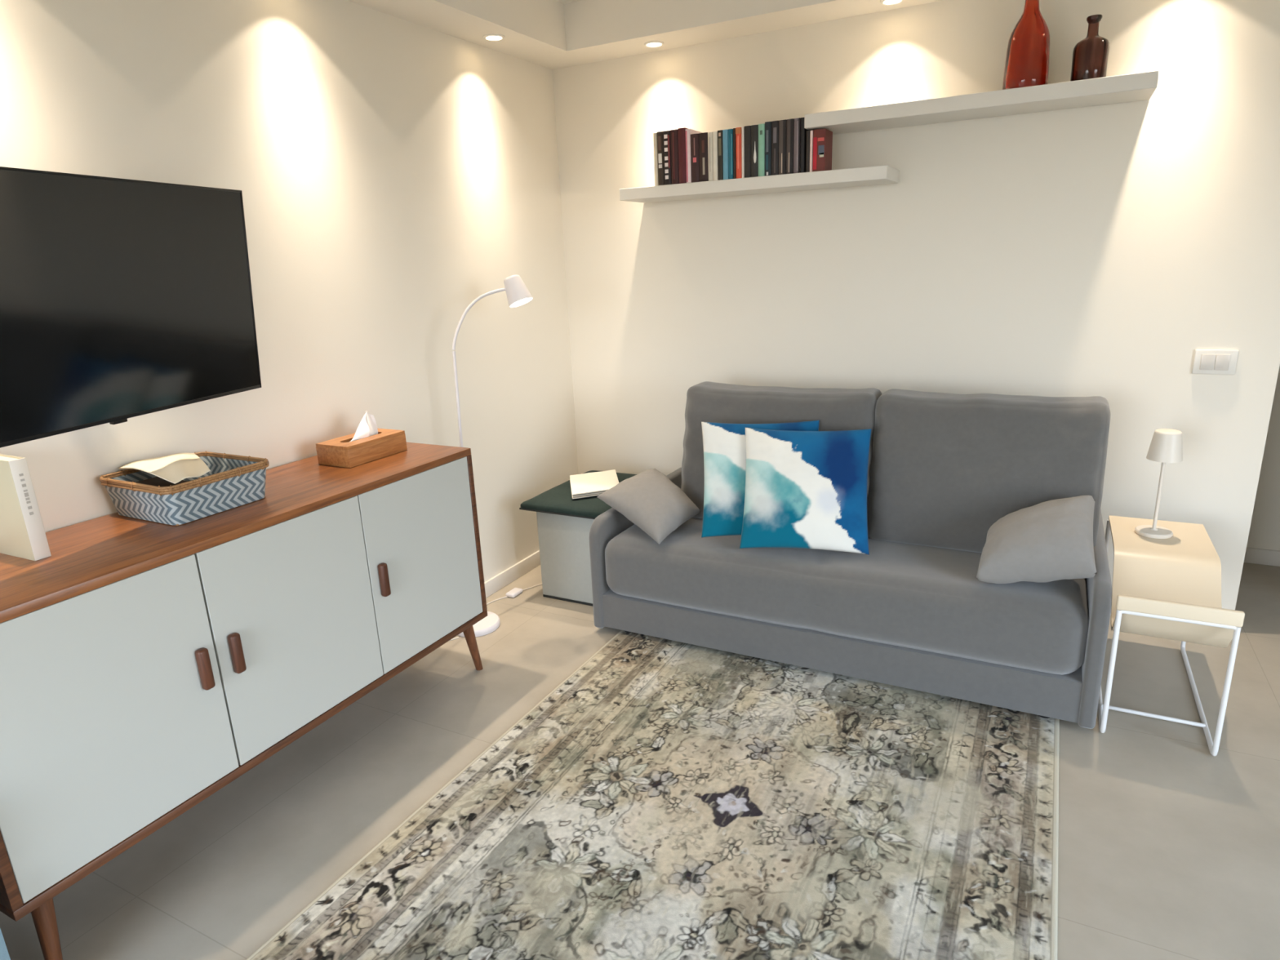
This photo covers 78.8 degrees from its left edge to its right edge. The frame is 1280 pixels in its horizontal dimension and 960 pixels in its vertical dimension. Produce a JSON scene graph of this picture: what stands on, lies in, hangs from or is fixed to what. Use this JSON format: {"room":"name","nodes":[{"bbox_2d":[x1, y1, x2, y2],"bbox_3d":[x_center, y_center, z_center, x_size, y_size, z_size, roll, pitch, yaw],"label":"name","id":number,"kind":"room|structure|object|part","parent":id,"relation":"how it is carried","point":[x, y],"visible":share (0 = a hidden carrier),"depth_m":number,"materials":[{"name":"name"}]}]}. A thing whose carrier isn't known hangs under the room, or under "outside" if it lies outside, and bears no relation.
{"room":"living room","nodes":[
{"label":"living room","id":0,"kind":"room"},
{"bbox_2d":[0,0,578,582],"bbox_3d":[-1.667,-0.237,1.850,0.150,2.584,5.500,6,18,27],"label":"wall","id":1,"kind":"structure","parent":0,"point":[392,173],"depth_m":2.73,"materials":[{"name":"beige paint"}]},
{"bbox_2d":[0,166,261,448],"bbox_3d":[-1.388,-0.423,1.886,0.291,0.576,0.972,2,16,15],"label":"television","id":2,"kind":"object","parent":1,"relation":"attached to","point":[121,300],"visible":1,"depth_m":1.88,"materials":[{"name":"black plastic"}]},
{"bbox_2d":[346,0,593,69],"bbox_3d":[-1.566,-1.360,1.393,0.240,0.184,5.400,6,18,27],"label":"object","id":3,"kind":"structure","parent":1,"relation":"attached to","point":[534,31],"depth_m":3.13,"materials":[{"name":"white paint"}]},
{"bbox_2d":[483,33,504,40],"bbox_3d":[-0.596,-1.807,3.181,0.086,0.007,0.086,6,18,27],"label":"recessed light","id":4,"kind":"object","parent":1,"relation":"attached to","point":[491,37],"visible":1,"depth_m":3.17,"materials":[{"name":"white"}]},
{"bbox_2d":[484,550,540,598],"bbox_3d":[-1.567,0.990,2.112,0.013,0.075,5.400,6,18,27],"label":"baseboard","id":5,"kind":"structure","parent":1,"relation":"attached to","point":[492,585],"depth_m":3.83,"materials":[{"name":"white paint"}]},
{"bbox_2d":[555,0,581,4],"bbox_3d":[0.613,-1.410,0.724,5.100,0.100,6.700,6,18,27],"label":"ceiling","id":6,"kind":"structure","parent":0,"point":[563,2],"depth_m":3.36,"materials":[{"name":"white paint"}]},
{"bbox_2d":[0,562,1279,959],"bbox_3d":[0.721,1.161,1.451,5.100,0.080,6.700,6,18,27],"label":"floor","id":7,"kind":"structure","parent":0,"point":[1169,847],"depth_m":2.21,"materials":[{"name":"beige tile"}]},
{"bbox_2d":[0,928,10,959],"bbox_3d":[-1.659,0.847,1.296,0.525,0.800,0.764,6,18,27],"label":"armchair","id":8,"kind":"object","parent":7,"relation":"on","point":[4,955],"visible":1,"depth_m":1.54,"materials":[{"name":"blue fabric"}]},
{"bbox_2d":[0,442,487,959],"bbox_3d":[-1.131,0.491,2.316,0.487,0.887,1.567,6,18,27],"label":"sideboard","id":9,"kind":"object","parent":7,"relation":"on","point":[147,667],"visible":0.94,"depth_m":1.93,"materials":[{"name":"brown wood"}]},
{"bbox_3d":[-1.501,0.576,1.631,0.468,0.599,0.020,6,18,27],"label":"panel","id":10,"kind":"part","parent":9,"relation":"part of","materials":[{"name":"brown wood"}]},
{"bbox_2d":[0,453,51,560],"bbox_3d":[-1.493,0.059,1.829,0.222,0.238,0.041,6,18,27],"label":"book","id":11,"kind":"object","parent":9,"relation":"on","point":[22,531],"visible":1,"depth_m":1.79,"materials":[{"name":"beige paper"}]},
{"bbox_3d":[-1.313,0.999,1.731,0.044,0.242,0.051,6,18,27],"label":"leg","id":12,"kind":"part","parent":9,"relation":"part of","materials":[{"name":"brown wood"}]},
{"bbox_3d":[-1.184,0.528,1.751,0.019,0.596,0.498,6,18,27],"label":"door","id":13,"kind":"part","parent":9,"relation":"part of","materials":[{"name":"grey laminate"}]},
{"bbox_2d":[99,450,269,525],"bbox_3d":[-1.252,0.018,2.167,0.317,0.114,0.317,6,18,27],"label":"woven basket","id":14,"kind":"object","parent":9,"relation":"on","point":[233,481],"visible":0.93,"depth_m":2.08,"materials":[{"name":"wicker"}]},
{"bbox_2d":[135,476,188,486],"bbox_3d":[-1.281,0.048,2.115,0.225,0.076,0.102,6,18,27],"label":"case","id":15,"kind":"object","parent":14,"relation":"in","point":[157,481],"visible":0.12,"depth_m":2.12,"materials":[{"name":"brown"}]},
{"bbox_2d":[118,453,210,484],"bbox_3d":[-1.255,-0.044,2.140,0.308,0.025,0.198,8,19,33],"label":"book","id":16,"kind":"object","parent":14,"relation":"on","point":[175,468],"visible":1,"depth_m":2.10,"materials":[{"name":"beige paper"}]},
{"bbox_3d":[-1.070,0.465,1.917,0.022,0.108,0.027,6,18,27],"label":"handle","id":17,"kind":"part","parent":9,"relation":"part of","materials":[{"name":"brown wood"}]},
{"bbox_3d":[-1.160,0.078,2.195,0.468,0.024,1.550,6,18,27],"label":"panel","id":18,"kind":"part","parent":9,"relation":"part of","materials":[{"name":"brown wood"}]},
{"bbox_3d":[-1.030,0.442,1.990,0.022,0.108,0.027,6,18,27],"label":"handle","id":19,"kind":"part","parent":9,"relation":"part of","materials":[{"name":"brown wood"}]},
{"bbox_3d":[-1.135,0.677,2.365,0.468,0.024,1.550,6,18,27],"label":"panel","id":20,"kind":"part","parent":9,"relation":"part of","materials":[{"name":"brown wood"}]},
{"bbox_3d":[-0.950,0.397,2.182,0.019,0.596,0.506,6,18,27],"label":"door","id":21,"kind":"part","parent":9,"relation":"part of","materials":[{"name":"grey laminate"}]},
{"bbox_2d":[315,410,407,467],"bbox_3d":[-0.951,-0.152,2.655,0.148,0.152,0.260,6,18,27],"label":"tissue box","id":22,"kind":"object","parent":9,"relation":"on","point":[369,443],"visible":1,"depth_m":2.62,"materials":[{"name":"brown wood"}]},
{"bbox_3d":[-0.950,-0.142,2.659,0.148,0.010,0.260,6,18,27],"label":"slotted lid","id":23,"kind":"part","parent":22,"relation":"part of","materials":[{"name":"brown wood"}]},
{"bbox_3d":[-0.795,0.310,2.422,0.022,0.108,0.027,6,18,27],"label":"handle","id":24,"kind":"part","parent":9,"relation":"part of","materials":[{"name":"brown wood"}]},
{"bbox_3d":[-0.718,0.267,2.609,0.019,0.596,0.495,6,18,27],"label":"door","id":25,"kind":"part","parent":9,"relation":"part of","materials":[{"name":"grey laminate"}]},
{"bbox_3d":[-0.643,0.621,2.964,0.044,0.246,0.084,6,18,27],"label":"leg","id":26,"kind":"part","parent":9,"relation":"part of","materials":[{"name":"brown wood"}]},
{"bbox_3d":[-0.795,0.179,2.929,0.468,0.599,0.020,6,18,27],"label":"panel","id":27,"kind":"part","parent":9,"relation":"part of","materials":[{"name":"brown wood"}]},
{"bbox_2d":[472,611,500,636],"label":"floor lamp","id":28,"kind":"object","parent":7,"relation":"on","point":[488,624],"depth_m":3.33,"materials":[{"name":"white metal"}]},
{"bbox_3d":[-0.658,0.575,3.561,0.141,0.011,0.743,8,19,31],"label":"power cord","id":29,"kind":"part","parent":28,"relation":"part of","materials":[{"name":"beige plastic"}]},
{"bbox_2d":[452,274,533,447],"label":"floor lamp","id":30,"kind":"object","parent":7,"relation":"on","point":[517,291],"depth_m":3.12,"materials":[{"name":"white metal"}]},
{"bbox_3d":[-0.494,-0.764,3.151,0.118,0.130,0.103,6,18,27],"label":"lamp shade","id":31,"kind":"part","parent":30,"relation":"part of","materials":[{"name":"white paint"}]},
{"bbox_3d":[-0.493,-0.761,3.152,0.081,0.095,0.080,6,18,27],"label":"bulb","id":32,"kind":"part","parent":30,"relation":"part of","materials":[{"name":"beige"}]},
{"bbox_2d":[486,583,542,604],"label":"power cord","id":33,"kind":"object","parent":7,"relation":"on","point":[514,592],"depth_m":3.67,"materials":[{"name":"white paint"}]},
{"bbox_2d":[506,587,522,597],"bbox_3d":[-0.594,0.533,3.685,0.050,0.020,0.080,6,18,27],"label":"switch","id":34,"kind":"object","parent":33,"relation":"attached to","point":[514,592],"depth_m":3.67,"materials":[{"name":"white paint"}]},
{"bbox_2d":[519,470,636,606],"bbox_3d":[-0.205,0.261,3.749,0.439,0.476,0.617,6,18,27],"label":"side table","id":35,"kind":"object","parent":7,"relation":"on","point":[564,522],"visible":0.47,"depth_m":3.52,"materials":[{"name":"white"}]},
{"bbox_3d":[-0.213,0.058,3.692,0.436,0.052,0.615,6,18,27],"label":"velvet lid","id":36,"kind":"part","parent":35,"relation":"part of","materials":[{"name":"green fabric"}]},
{"bbox_2d":[569,469,618,498],"bbox_3d":[-0.213,0.017,3.681,0.229,0.027,0.385,-4,16,-6],"label":"book","id":37,"kind":"object","parent":35,"relation":"on","point":[588,484],"visible":0.94,"depth_m":3.64,"materials":[{"name":"white paper"}]},
{"bbox_2d":[245,630,1059,959],"bbox_3d":[0.260,0.922,2.202,1.630,0.008,2.305,6,18,27],"label":"rug","id":38,"kind":"object","parent":7,"relation":"on","point":[667,799],"visible":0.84,"depth_m":2.10,"materials":[{"name":"beige carpet"}]},
{"bbox_2d":[589,381,1111,728],"bbox_3d":[0.797,0.143,3.101,1.832,0.975,0.900,6,18,27],"label":"sofa","id":39,"kind":"object","parent":7,"relation":"on","point":[913,612],"visible":0.69,"depth_m":2.79,"materials":[{"name":"grey fabric"}]},
{"bbox_3d":[0.020,0.280,3.573,0.050,0.473,0.888,6,18,27],"label":"arm","id":40,"kind":"part","parent":39,"relation":"part of","materials":[{"name":"grey fabric"}]},
{"bbox_2d":[597,468,701,544],"bbox_3d":[0.060,0.092,3.216,0.315,0.198,0.383,-14,19,-35],"label":"throw cushion","id":41,"kind":"object","parent":39,"relation":"on","point":[648,499],"visible":1,"depth_m":3.14,"materials":[{"name":"grey fabric"}]},
{"bbox_2d":[701,419,819,537],"bbox_3d":[0.465,-0.003,3.007,0.456,0.420,0.192,0,16,7],"label":"throw cushion","id":42,"kind":"object","parent":39,"relation":"on","point":[724,445],"visible":0.36,"depth_m":3.00,"materials":[{"name":"fabric"}]},
{"bbox_2d":[680,381,881,519],"bbox_3d":[0.570,-0.101,3.241,0.799,0.564,0.345,6,18,27],"label":"cushion","id":43,"kind":"object","parent":39,"relation":"on","point":[836,409],"depth_m":3.15,"materials":[{"name":"grey fabric"}]},
{"bbox_2d":[739,427,871,555],"bbox_3d":[0.613,0.035,2.893,0.467,0.418,0.221,2,16,14],"label":"throw cushion","id":44,"kind":"object","parent":39,"relation":"on","point":[804,489],"visible":1,"depth_m":2.85,"materials":[{"name":"fabric"}]},
{"bbox_3d":[0.818,0.510,3.215,1.742,0.145,0.878,6,18,27],"label":"panel","id":45,"kind":"part","parent":39,"relation":"part of","materials":[{"name":"grey fabric"}]},
{"bbox_3d":[0.785,0.343,3.116,1.738,0.279,0.810,6,18,27],"label":"seat","id":46,"kind":"part","parent":39,"relation":"part of","materials":[{"name":"grey fabric"}]},
{"bbox_2d":[866,388,1111,553],"bbox_3d":[1.263,-0.027,2.884,0.780,0.560,0.338,6,18,27],"label":"cushion","id":47,"kind":"object","parent":39,"relation":"on","point":[944,468],"depth_m":2.79,"materials":[{"name":"grey fabric"}]},
{"bbox_2d":[975,495,1097,583],"bbox_3d":[1.303,0.193,2.550,0.338,0.274,0.266,6,18,27],"label":"throw cushion","id":48,"kind":"object","parent":39,"relation":"on","point":[1050,540],"visible":1,"depth_m":2.47,"materials":[{"name":"grey fabric"}]},
{"bbox_3d":[1.599,0.443,2.764,0.050,0.473,0.888,6,18,27],"label":"arm","id":49,"kind":"part","parent":39,"relation":"part of","materials":[{"name":"grey fabric"}]},
{"bbox_2d":[1097,515,1244,755],"bbox_3d":[1.746,0.484,2.638,0.308,0.495,0.758,6,18,27],"label":"side table","id":50,"kind":"object","parent":7,"relation":"on","point":[1170,588],"visible":0.88,"depth_m":2.50,"materials":[{"name":"beige paint"}]},
{"bbox_3d":[1.615,0.479,2.698,0.015,0.483,0.740,6,18,27],"label":"leg frame","id":51,"kind":"part","parent":50,"relation":"part of","materials":[{"name":"white metal"}]},
{"bbox_2d":[1134,428,1182,538],"bbox_3d":[1.809,0.011,2.705,0.114,0.372,0.114,6,18,27],"label":"table lamp","id":52,"kind":"object","parent":50,"relation":"on","point":[1166,446],"visible":1,"depth_m":2.66,"materials":[{"name":"white metal"}]},
{"bbox_3d":[1.809,0.019,2.708,0.011,0.325,0.012,6,18,27],"label":"stem","id":53,"kind":"part","parent":52,"relation":"part of","materials":[{"name":"beige paint"}]},
{"bbox_3d":[1.803,-0.120,2.668,0.106,0.100,0.106,6,18,27],"label":"lamp shade","id":54,"kind":"part","parent":52,"relation":"part of","materials":[{"name":"beige paint"}]},
{"bbox_3d":[1.870,0.505,2.567,0.015,0.483,0.740,6,18,27],"label":"leg frame","id":55,"kind":"part","parent":50,"relation":"part of","materials":[{"name":"white metal"}]},
{"bbox_2d":[880,0,903,5],"bbox_3d":[0.948,-1.799,2.925,0.086,0.007,0.086,6,18,27],"label":"recessed light","id":56,"kind":"object","parent":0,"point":[886,2],"visible":1,"depth_m":2.94,"materials":[{"name":"beige"}]},
{"bbox_2d":[552,0,1279,609],"bbox_3d":[0.969,-0.794,3.429,2.987,2.584,0.100,6,18,27],"label":"wall","id":57,"kind":"structure","parent":0,"point":[1090,251],"depth_m":3.11,"materials":[{"name":"beige paint"}]},
{"bbox_2d":[644,40,663,47],"bbox_3d":[0.061,-1.890,3.379,0.086,0.007,0.086,6,18,27],"label":"recessed light","id":58,"kind":"object","parent":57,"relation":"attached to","point":[651,43],"visible":1,"depth_m":3.37,"materials":[{"name":"beige"}]},
{"bbox_2d":[564,0,943,62],"bbox_3d":[0.947,-1.891,2.901,2.747,0.184,0.248,6,18,27],"label":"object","id":59,"kind":"structure","parent":57,"relation":"attached to","point":[597,30],"depth_m":3.22,"materials":[{"name":"white paint"}]},
{"bbox_2d":[619,164,899,203],"bbox_3d":[0.483,-1.260,3.339,1.165,0.049,0.259,6,18,27],"label":"wall shelf","id":60,"kind":"object","parent":57,"relation":"attached to","point":[877,175],"visible":1,"depth_m":3.22,"materials":[{"name":"white paint"}]},
{"bbox_2d":[653,133,658,186],"bbox_3d":[0.102,-1.416,3.462,0.017,0.216,0.150,6,18,27],"label":"book","id":61,"kind":"object","parent":60,"relation":"on","point":[655,135],"visible":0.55,"depth_m":3.40,"materials":[{"name":"beige paper"}]},
{"bbox_2d":[657,131,664,185],"bbox_3d":[0.123,-1.416,3.453,0.027,0.219,0.156,6,18,27],"label":"book","id":62,"kind":"object","parent":60,"relation":"on","point":[660,135],"visible":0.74,"depth_m":3.39,"materials":[{"name":"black paper"}]},
{"bbox_2d":[662,130,671,185],"bbox_3d":[0.150,-1.412,3.436,0.035,0.219,0.151,6,18,27],"label":"book","id":63,"kind":"object","parent":60,"relation":"on","point":[666,135],"visible":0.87,"depth_m":3.37,"materials":[{"name":"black paper"}]},
{"bbox_2d":[670,128,679,184],"bbox_3d":[0.184,-1.411,3.423,0.035,0.220,0.159,6,18,27],"label":"book","id":64,"kind":"object","parent":60,"relation":"on","point":[673,133],"visible":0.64,"depth_m":3.35,"materials":[{"name":"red paper"}]},
{"bbox_2d":[677,127,688,183],"bbox_3d":[0.216,-1.409,3.408,0.034,0.223,0.160,6,18,27],"label":"book","id":65,"kind":"object","parent":60,"relation":"on","point":[682,131],"visible":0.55,"depth_m":3.34,"materials":[{"name":"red paper"}]},
{"bbox_2d":[685,128,702,182],"bbox_3d":[0.237,-1.400,3.387,0.022,0.216,0.141,6,18,27],"label":"book","id":66,"kind":"object","parent":60,"relation":"on","point":[688,131],"visible":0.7,"depth_m":3.33,"materials":[{"name":"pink paper"}]},
{"bbox_2d":[690,133,699,182],"bbox_3d":[0.263,-1.386,3.371,0.038,0.194,0.131,6,18,27],"label":"book","id":67,"kind":"object","parent":60,"relation":"on","point":[695,148],"visible":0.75,"depth_m":3.32,"materials":[{"name":"beige paper"}]},
{"bbox_2d":[698,132,708,182],"bbox_3d":[0.298,-1.382,3.353,0.039,0.194,0.131,6,18,27],"label":"book","id":68,"kind":"object","parent":60,"relation":"on","point":[703,137],"visible":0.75,"depth_m":3.30,"materials":[{"name":"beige paper"}]},
{"bbox_2d":[707,132,713,181],"bbox_3d":[0.325,-1.379,3.339,0.021,0.193,0.129,6,18,27],"label":"book","id":69,"kind":"object","parent":60,"relation":"on","point":[709,134],"visible":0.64,"depth_m":3.28,"materials":[{"name":"beige paper"}]},
{"bbox_2d":[712,131,718,180],"bbox_3d":[0.344,-1.377,3.329,0.021,0.193,0.128,6,18,27],"label":"book","id":70,"kind":"object","parent":60,"relation":"on","point":[714,133],"visible":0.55,"depth_m":3.27,"materials":[{"name":"beige paper"}]},
{"bbox_2d":[717,129,723,180],"bbox_3d":[0.365,-1.376,3.319,0.022,0.196,0.131,6,18,27],"label":"book","id":71,"kind":"object","parent":60,"relation":"on","point":[720,151],"visible":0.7,"depth_m":3.26,"materials":[{"name":"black paper"}]},
{"bbox_2d":[722,129,728,179],"bbox_3d":[0.386,-1.374,3.308,0.023,0.196,0.130,6,18,27],"label":"book","id":72,"kind":"object","parent":60,"relation":"on","point":[725,132],"visible":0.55,"depth_m":3.25,"materials":[{"name":"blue paper"}]},
{"bbox_2d":[728,128,733,179],"bbox_3d":[0.406,-1.372,3.298,0.021,0.196,0.131,6,18,27],"label":"book","id":73,"kind":"object","parent":60,"relation":"on","point":[730,131],"visible":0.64,"depth_m":3.24,"materials":[{"name":"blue paper"}]},
{"bbox_2d":[733,128,736,178],"bbox_3d":[0.421,-1.371,3.290,0.011,0.197,0.130,6,18,27],"label":"book","id":74,"kind":"object","parent":60,"relation":"on","point":[734,129],"visible":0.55,"depth_m":3.24,"materials":[{"name":"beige paper"}]},
{"bbox_2d":[735,127,742,178],"bbox_3d":[0.437,-1.370,3.281,0.024,0.198,0.131,6,18,27],"label":"book","id":75,"kind":"object","parent":60,"relation":"on","point":[738,130],"visible":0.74,"depth_m":3.23,"materials":[{"name":"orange paper"}]},
{"bbox_2d":[741,126,744,177],"bbox_3d":[0.454,-1.369,3.273,0.011,0.199,0.130,6,18,27],"label":"book","id":76,"kind":"object","parent":60,"relation":"on","point":[742,127],"visible":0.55,"depth_m":3.21,"materials":[{"name":"beige paper"}]},
{"bbox_2d":[744,125,751,177],"bbox_3d":[0.472,-1.367,3.265,0.027,0.200,0.132,6,18,27],"label":"book","id":77,"kind":"object","parent":60,"relation":"on","point":[747,128],"visible":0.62,"depth_m":3.21,"materials":[{"name":"black paper"}]},
{"bbox_2d":[751,124,758,177],"bbox_3d":[0.498,-1.365,3.251,0.031,0.200,0.133,6,18,27],"label":"book","id":78,"kind":"object","parent":60,"relation":"on","point":[754,128],"visible":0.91,"depth_m":3.19,"materials":[{"name":"black paper"}]},
{"bbox_2d":[758,123,764,176],"bbox_3d":[0.525,-1.362,3.237,0.027,0.201,0.133,6,18,27],"label":"book","id":79,"kind":"object","parent":60,"relation":"on","point":[761,126],"visible":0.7,"depth_m":3.18,"materials":[{"name":"green paper"}]},
{"bbox_2d":[764,121,771,176],"bbox_3d":[0.550,-1.363,3.225,0.027,0.206,0.136,6,18,27],"label":"book","id":80,"kind":"object","parent":60,"relation":"on","point":[767,124],"visible":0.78,"depth_m":3.17,"materials":[{"name":"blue paper"}]},
{"bbox_2d":[771,120,778,175],"bbox_3d":[0.577,-1.360,3.212,0.030,0.206,0.136,6,18,27],"label":"book","id":81,"kind":"object","parent":60,"relation":"on","point":[775,124],"visible":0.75,"depth_m":3.15,"materials":[{"name":"black paper"}]},
{"bbox_2d":[778,119,786,174],"bbox_3d":[0.604,-1.357,3.197,0.030,0.206,0.136,6,18,27],"label":"book","id":82,"kind":"object","parent":60,"relation":"on","point":[782,123],"visible":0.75,"depth_m":3.14,"materials":[{"name":"black paper"}]},
{"bbox_2d":[786,118,793,173],"bbox_3d":[0.631,-1.354,3.184,0.029,0.206,0.136,6,18,27],"label":"book","id":83,"kind":"object","parent":60,"relation":"on","point":[789,123],"visible":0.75,"depth_m":3.13,"materials":[{"name":"black paper"}]},
{"bbox_2d":[793,117,800,173],"bbox_3d":[0.656,-1.352,3.171,0.026,0.206,0.136,6,18,27],"label":"book","id":84,"kind":"object","parent":60,"relation":"on","point":[797,122],"visible":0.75,"depth_m":3.11,"materials":[{"name":"black paper"}]},
{"bbox_2d":[800,117,808,173],"bbox_3d":[0.677,-1.350,3.160,0.018,0.206,0.135,6,18,27],"label":"book","id":85,"kind":"object","parent":60,"relation":"on","point":[802,131],"visible":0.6,"depth_m":3.11,"materials":[{"name":"black paper"}]},
{"bbox_2d":[805,130,810,172],"bbox_3d":[0.692,-1.320,3.146,0.014,0.156,0.110,6,18,27],"label":"book","id":86,"kind":"object","parent":60,"relation":"on","point":[808,132],"visible":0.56,"depth_m":3.10,"materials":[{"name":"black paper"}]},
{"bbox_2d":[809,130,813,172],"bbox_3d":[0.704,-1.319,3.140,0.011,0.155,0.110,6,18,27],"label":"book","id":87,"kind":"object","parent":60,"relation":"on","point":[811,131],"visible":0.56,"depth_m":3.09,"materials":[{"name":"beige paper"}]},
{"bbox_2d":[812,128,832,171],"bbox_3d":[0.732,-1.316,3.126,0.050,0.156,0.111,6,18,27],"label":"book","id":88,"kind":"object","parent":60,"relation":"on","point":[822,138],"visible":0.93,"depth_m":3.08,"materials":[{"name":"red paper"}]},
{"bbox_2d":[804,70,1159,134],"bbox_3d":[1.221,-1.387,2.899,1.168,0.051,0.259,6,18,27],"label":"wall shelf","id":89,"kind":"object","parent":57,"relation":"attached to","point":[1138,86],"visible":0.88,"depth_m":2.80,"materials":[{"name":"white paint"}]},
{"bbox_2d":[1002,0,1049,89],"bbox_3d":[1.378,-1.565,2.759,0.147,0.356,0.147,6,18,27],"label":"glass bottle","id":90,"kind":"object","parent":89,"relation":"on","point":[1028,51],"visible":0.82,"depth_m":2.72,"materials":[{"name":"red glass"}]},
{"bbox_2d":[1070,14,1109,81],"bbox_3d":[1.556,-1.479,2.688,0.111,0.214,0.111,6,18,27],"label":"glass bottle","id":91,"kind":"object","parent":89,"relation":"on","point":[1090,59],"visible":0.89,"depth_m":2.66,"materials":[{"name":"brown glass"}]},
{"bbox_2d":[1191,349,1239,374],"bbox_3d":[2.107,-0.432,2.853,0.131,0.090,0.014,6,18,27],"label":"light switch","id":92,"kind":"object","parent":57,"relation":"attached to","point":[1215,362],"visible":1,"depth_m":2.85,"materials":[{"name":"white plastic"}]},
{"bbox_2d":[1246,365,1279,551],"bbox_3d":[2.902,-0.860,3.377,3.250,2.584,0.100,6,18,27],"label":"wall","id":93,"kind":"structure","parent":0,"point":[1264,528],"depth_m":3.60,"materials":[{"name":"beige paint"}]},
{"bbox_2d":[1244,546,1279,566],"bbox_3d":[2.860,0.354,3.704,3.100,0.075,0.013,6,18,27],"label":"baseboard","id":94,"kind":"structure","parent":93,"relation":"attached to","point":[1252,555],"depth_m":3.66,"materials":[{"name":"white paint"}]}
]}

